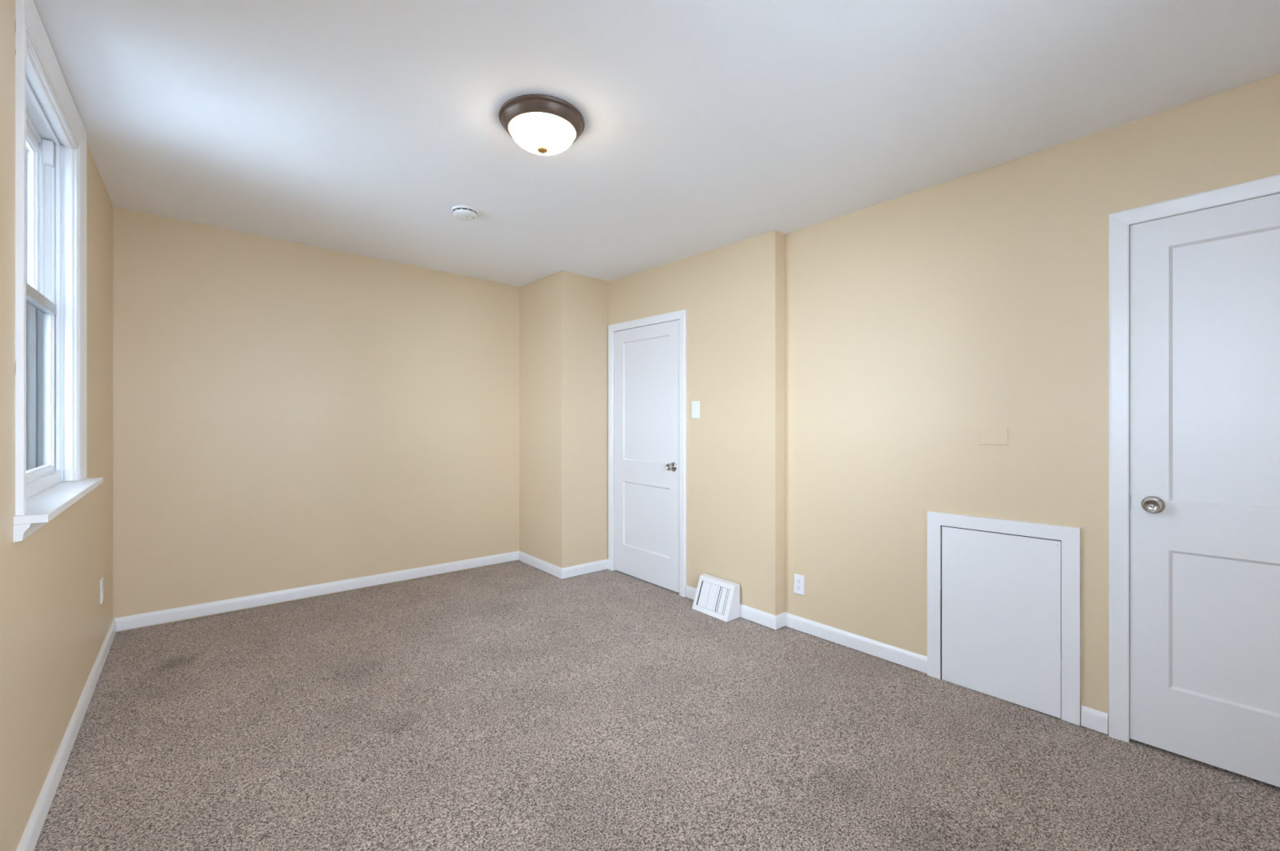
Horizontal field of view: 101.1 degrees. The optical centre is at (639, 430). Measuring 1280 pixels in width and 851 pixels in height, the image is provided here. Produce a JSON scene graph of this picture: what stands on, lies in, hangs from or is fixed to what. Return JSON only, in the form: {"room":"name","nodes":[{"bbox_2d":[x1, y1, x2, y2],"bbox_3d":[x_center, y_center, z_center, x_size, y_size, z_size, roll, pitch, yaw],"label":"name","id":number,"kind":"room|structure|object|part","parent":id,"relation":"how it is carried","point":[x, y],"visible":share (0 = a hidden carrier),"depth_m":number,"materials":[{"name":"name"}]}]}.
{"room":"empty bedroom","nodes":[
{"label":"empty bedroom","id":0,"kind":"room"},
{"bbox_2d":[0,0,113,850],"bbox_3d":[-1.498,0.000,1.017,0.240,2.640,5.245,0,0,-40],"label":"wall","id":1,"kind":"structure","parent":0,"point":[55,625],"depth_m":1.64,"materials":[{"name":"beige paint"}]},
{"bbox_2d":[13,0,102,542],"bbox_3d":[-2.048,-0.475,1.754,0.280,1.544,1.071,0,0,-41],"label":"window","id":2,"kind":"structure","parent":1,"relation":"in","point":[51,134],"depth_m":2.01,"materials":[{"name":"white paint"}]},
{"bbox_3d":[-2.086,-0.770,1.733,0.003,0.591,0.719,0,0,-40],"label":"pane","id":3,"kind":"part","parent":2,"relation":"part of","materials":[{"name":"clear glass"}]},
{"bbox_3d":[-2.086,-0.766,1.733,0.026,0.652,0.800,0,0,-40],"label":"sash","id":4,"kind":"part","parent":2,"relation":"part of","materials":[{"name":"white plastic"}]},
{"bbox_3d":[-2.058,-0.160,1.758,0.003,0.641,0.787,0,0,-40],"label":"pane","id":5,"kind":"part","parent":2,"relation":"part of","materials":[{"name":"clear glass"}]},
{"bbox_3d":[-2.057,-0.157,1.758,0.026,0.672,0.828,0,0,-40],"label":"sash","id":6,"kind":"part","parent":2,"relation":"part of","materials":[{"name":"white plastic"}]},
{"bbox_3d":[-2.057,-0.464,1.758,0.034,0.059,0.828,0,0,-40],"label":"meeting rail","id":7,"kind":"part","parent":2,"relation":"part of","materials":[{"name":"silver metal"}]},
{"bbox_3d":[-2.094,0.193,1.726,0.156,0.068,0.842,0,0,-40],"label":"sill","id":8,"kind":"part","parent":2,"relation":"part of","materials":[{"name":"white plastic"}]},
{"bbox_3d":[-2.048,0.227,1.754,0.280,0.048,1.071,0,0,-41],"label":"sill","id":9,"kind":"part","parent":2,"relation":"part of","materials":[{"name":"white paint"}]},
{"bbox_2d":[16,618,115,850],"bbox_3d":[-1.402,1.160,1.100,0.013,0.165,5.001,0,0,-40],"label":"baseboard","id":10,"kind":"structure","parent":1,"relation":"attached to","point":[30,837],"depth_m":1.84,"materials":[{"name":"white paint"}]},
{"bbox_2d":[100,577,103,604],"bbox_3d":[-2.691,0.803,2.636,0.009,0.117,0.070,0,0,-41],"label":"wall outlet","id":11,"kind":"object","parent":1,"relation":"attached to","point":[101,580],"visible":1,"depth_m":2.62,"materials":[{"name":"white plastic"}]},
{"bbox_2d":[113,206,519,632],"bbox_3d":[-1.821,-0.029,4.128,3.302,2.583,0.120,0,0,-41],"label":"wall","id":12,"kind":"structure","parent":0,"point":[287,415],"depth_m":3.60,"materials":[{"name":"beige paint"}]},
{"bbox_2d":[114,551,519,631],"bbox_3d":[-2.039,1.115,3.850,2.567,0.074,0.013,0,0,-41],"label":"baseboard","id":13,"kind":"structure","parent":12,"relation":"attached to","point":[125,623],"depth_m":3.58,"materials":[{"name":"white paint"}]},
{"bbox_2d":[519,271,608,568],"bbox_3d":[-0.657,-0.019,4.610,0.517,2.597,0.720,0,0,-41],"label":"wall","id":14,"kind":"structure","parent":0,"point":[564,316],"depth_m":4.36,"materials":[{"name":"beige paint"}]},
{"bbox_2d":[519,551,608,579],"bbox_3d":[-0.670,1.127,4.576,0.479,0.098,0.713,0,0,-41],"label":"baseboard","id":15,"kind":"structure","parent":14,"relation":"attached to","point":[571,571],"depth_m":4.33,"materials":[{"name":"white paint"}]},
{"bbox_2d":[33,560,1279,850],"bbox_3d":[-0.241,1.264,2.109,3.667,0.211,5.300,0,0,-41],"label":"floor","id":16,"kind":"structure","parent":0,"point":[517,705],"depth_m":2.03,"materials":[{"name":"beige carpet"}]},
{"bbox_2d":[692,573,739,622],"bbox_3d":[0.498,1.103,3.478,0.130,0.221,0.301,0,0,-41],"label":"floor vent","id":17,"kind":"object","parent":16,"relation":"in","point":[716,597],"visible":1,"depth_m":3.44,"materials":[{"name":"white metal"}]},
{"bbox_2d":[33,0,1279,286],"bbox_3d":[-0.241,-1.325,2.109,3.667,0.211,5.300,0,0,-41],"label":"ceiling","id":18,"kind":"structure","parent":0,"point":[358,127],"depth_m":1.96,"materials":[{"name":"white paint"}]},
{"bbox_2d":[451,205,478,221],"bbox_3d":[-0.991,-1.223,2.988,0.143,0.044,0.143,0,0,-41],"label":"smoke detector","id":19,"kind":"object","parent":18,"relation":"attached to","point":[465,213],"visible":1,"depth_m":2.95,"materials":[{"name":"white plastic"}]},
{"bbox_2d":[498,94,584,155],"bbox_3d":[-0.383,-1.155,2.072,0.331,0.128,0.331,0,0,-41],"label":"ceiling light","id":20,"kind":"object","parent":18,"relation":"attached to","point":[540,124],"visible":1,"depth_m":1.99,"materials":[{"name":"white glass"}]},
{"bbox_3d":[-0.383,-1.142,2.072,0.252,0.074,0.252,0,0,-41],"label":"lamp shade","id":21,"kind":"part","parent":20,"relation":"part of","materials":[{"name":"white glass"}]},
{"bbox_2d":[608,73,1279,734],"bbox_3d":[1.037,0.000,3.207,0.298,2.640,5.220,0,0,-41],"label":"wall","id":22,"kind":"structure","parent":0,"point":[845,372],"depth_m":2.72,"materials":[{"name":"beige paint"}]},
{"bbox_2d":[608,309,686,597],"bbox_3d":[0.034,0.158,4.124,0.110,2.088,0.900,0,0,-41],"label":"door","id":23,"kind":"structure","parent":22,"relation":"in","point":[647,356],"depth_m":4.11,"materials":[{"name":"white paint"}]},
{"bbox_3d":[0.243,0.273,3.882,0.011,0.068,0.068,0,0,-41],"label":"knob","id":24,"kind":"part","parent":23,"relation":"part of","materials":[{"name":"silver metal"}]},
{"bbox_2d":[691,401,699,418],"bbox_3d":[0.390,-0.142,3.715,0.010,0.122,0.074,0,0,-41],"label":"light switch","id":25,"kind":"object","parent":22,"relation":"attached to","point":[695,405],"visible":1,"depth_m":3.71,"materials":[{"name":"white plastic"}]},
{"bbox_2d":[793,573,804,595],"bbox_3d":[0.965,0.939,3.202,0.012,0.115,0.070,0,0,-41],"label":"wall outlet","id":26,"kind":"object","parent":22,"relation":"attached to","point":[799,580],"visible":1,"depth_m":3.20,"materials":[{"name":"white plastic"}]},
{"bbox_2d":[795,585,800,590],"bbox_3d":[0.962,0.959,3.199,0.003,0.027,0.034,0,0,-41],"label":"receptacle","id":27,"kind":"object","parent":26,"relation":"attached to","point":[797,587],"depth_m":3.20,"materials":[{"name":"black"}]},
{"bbox_2d":[795,578,800,583],"bbox_3d":[0.964,0.919,3.200,0.003,0.027,0.034,0,0,-41],"label":"receptacle","id":28,"kind":"object","parent":26,"relation":"attached to","point":[797,580],"depth_m":3.20,"materials":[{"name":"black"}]},
{"bbox_2d":[685,585,927,674],"bbox_3d":[0.889,1.171,3.214,0.111,0.108,1.586,0,0,-41],"label":"baseboard","id":29,"kind":"structure","parent":22,"relation":"attached to","point":[917,662],"depth_m":3.02,"materials":[{"name":"white paint"}]},
{"bbox_2d":[978,428,1008,445],"bbox_3d":[1.634,0.032,2.438,0.005,0.078,0.116,0,0,-41],"label":"blank plate","id":30,"kind":"object","parent":22,"relation":"attached to","point":[993,437],"visible":1,"depth_m":2.43,"materials":[{"name":"beige paint"}]},
{"bbox_2d":[927,511,1080,725],"bbox_3d":[1.642,0.820,2.422,0.025,0.822,0.595,0,0,-41],"label":"access hatch","id":31,"kind":"object","parent":22,"relation":"attached to","point":[1004,596],"visible":1,"depth_m":2.39,"materials":[{"name":"white paint"}]},
{"bbox_3d":[1.644,0.851,2.422,0.022,0.754,0.465,0,0,-41],"label":"panel","id":32,"kind":"part","parent":31,"relation":"part of","materials":[{"name":"white paint"}]},
{"bbox_2d":[1080,705,1108,734],"bbox_3d":[1.867,1.190,2.164,0.013,0.082,0.083,0,0,-41],"label":"baseboard","id":33,"kind":"structure","parent":22,"relation":"attached to","point":[1091,718],"depth_m":2.16,"materials":[{"name":"white paint"}]},
{"bbox_2d":[1108,174,1279,787],"bbox_3d":[2.190,0.184,1.793,0.110,2.111,0.894,0,0,-41],"label":"door","id":34,"kind":"structure","parent":22,"relation":"in","point":[1194,279],"depth_m":1.96,"materials":[{"name":"white paint"}]},
{"bbox_3d":[1.980,0.290,2.034,0.011,0.068,0.068,0,0,-41],"label":"knob","id":35,"kind":"part","parent":34,"relation":"part of","materials":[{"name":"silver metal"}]}
]}

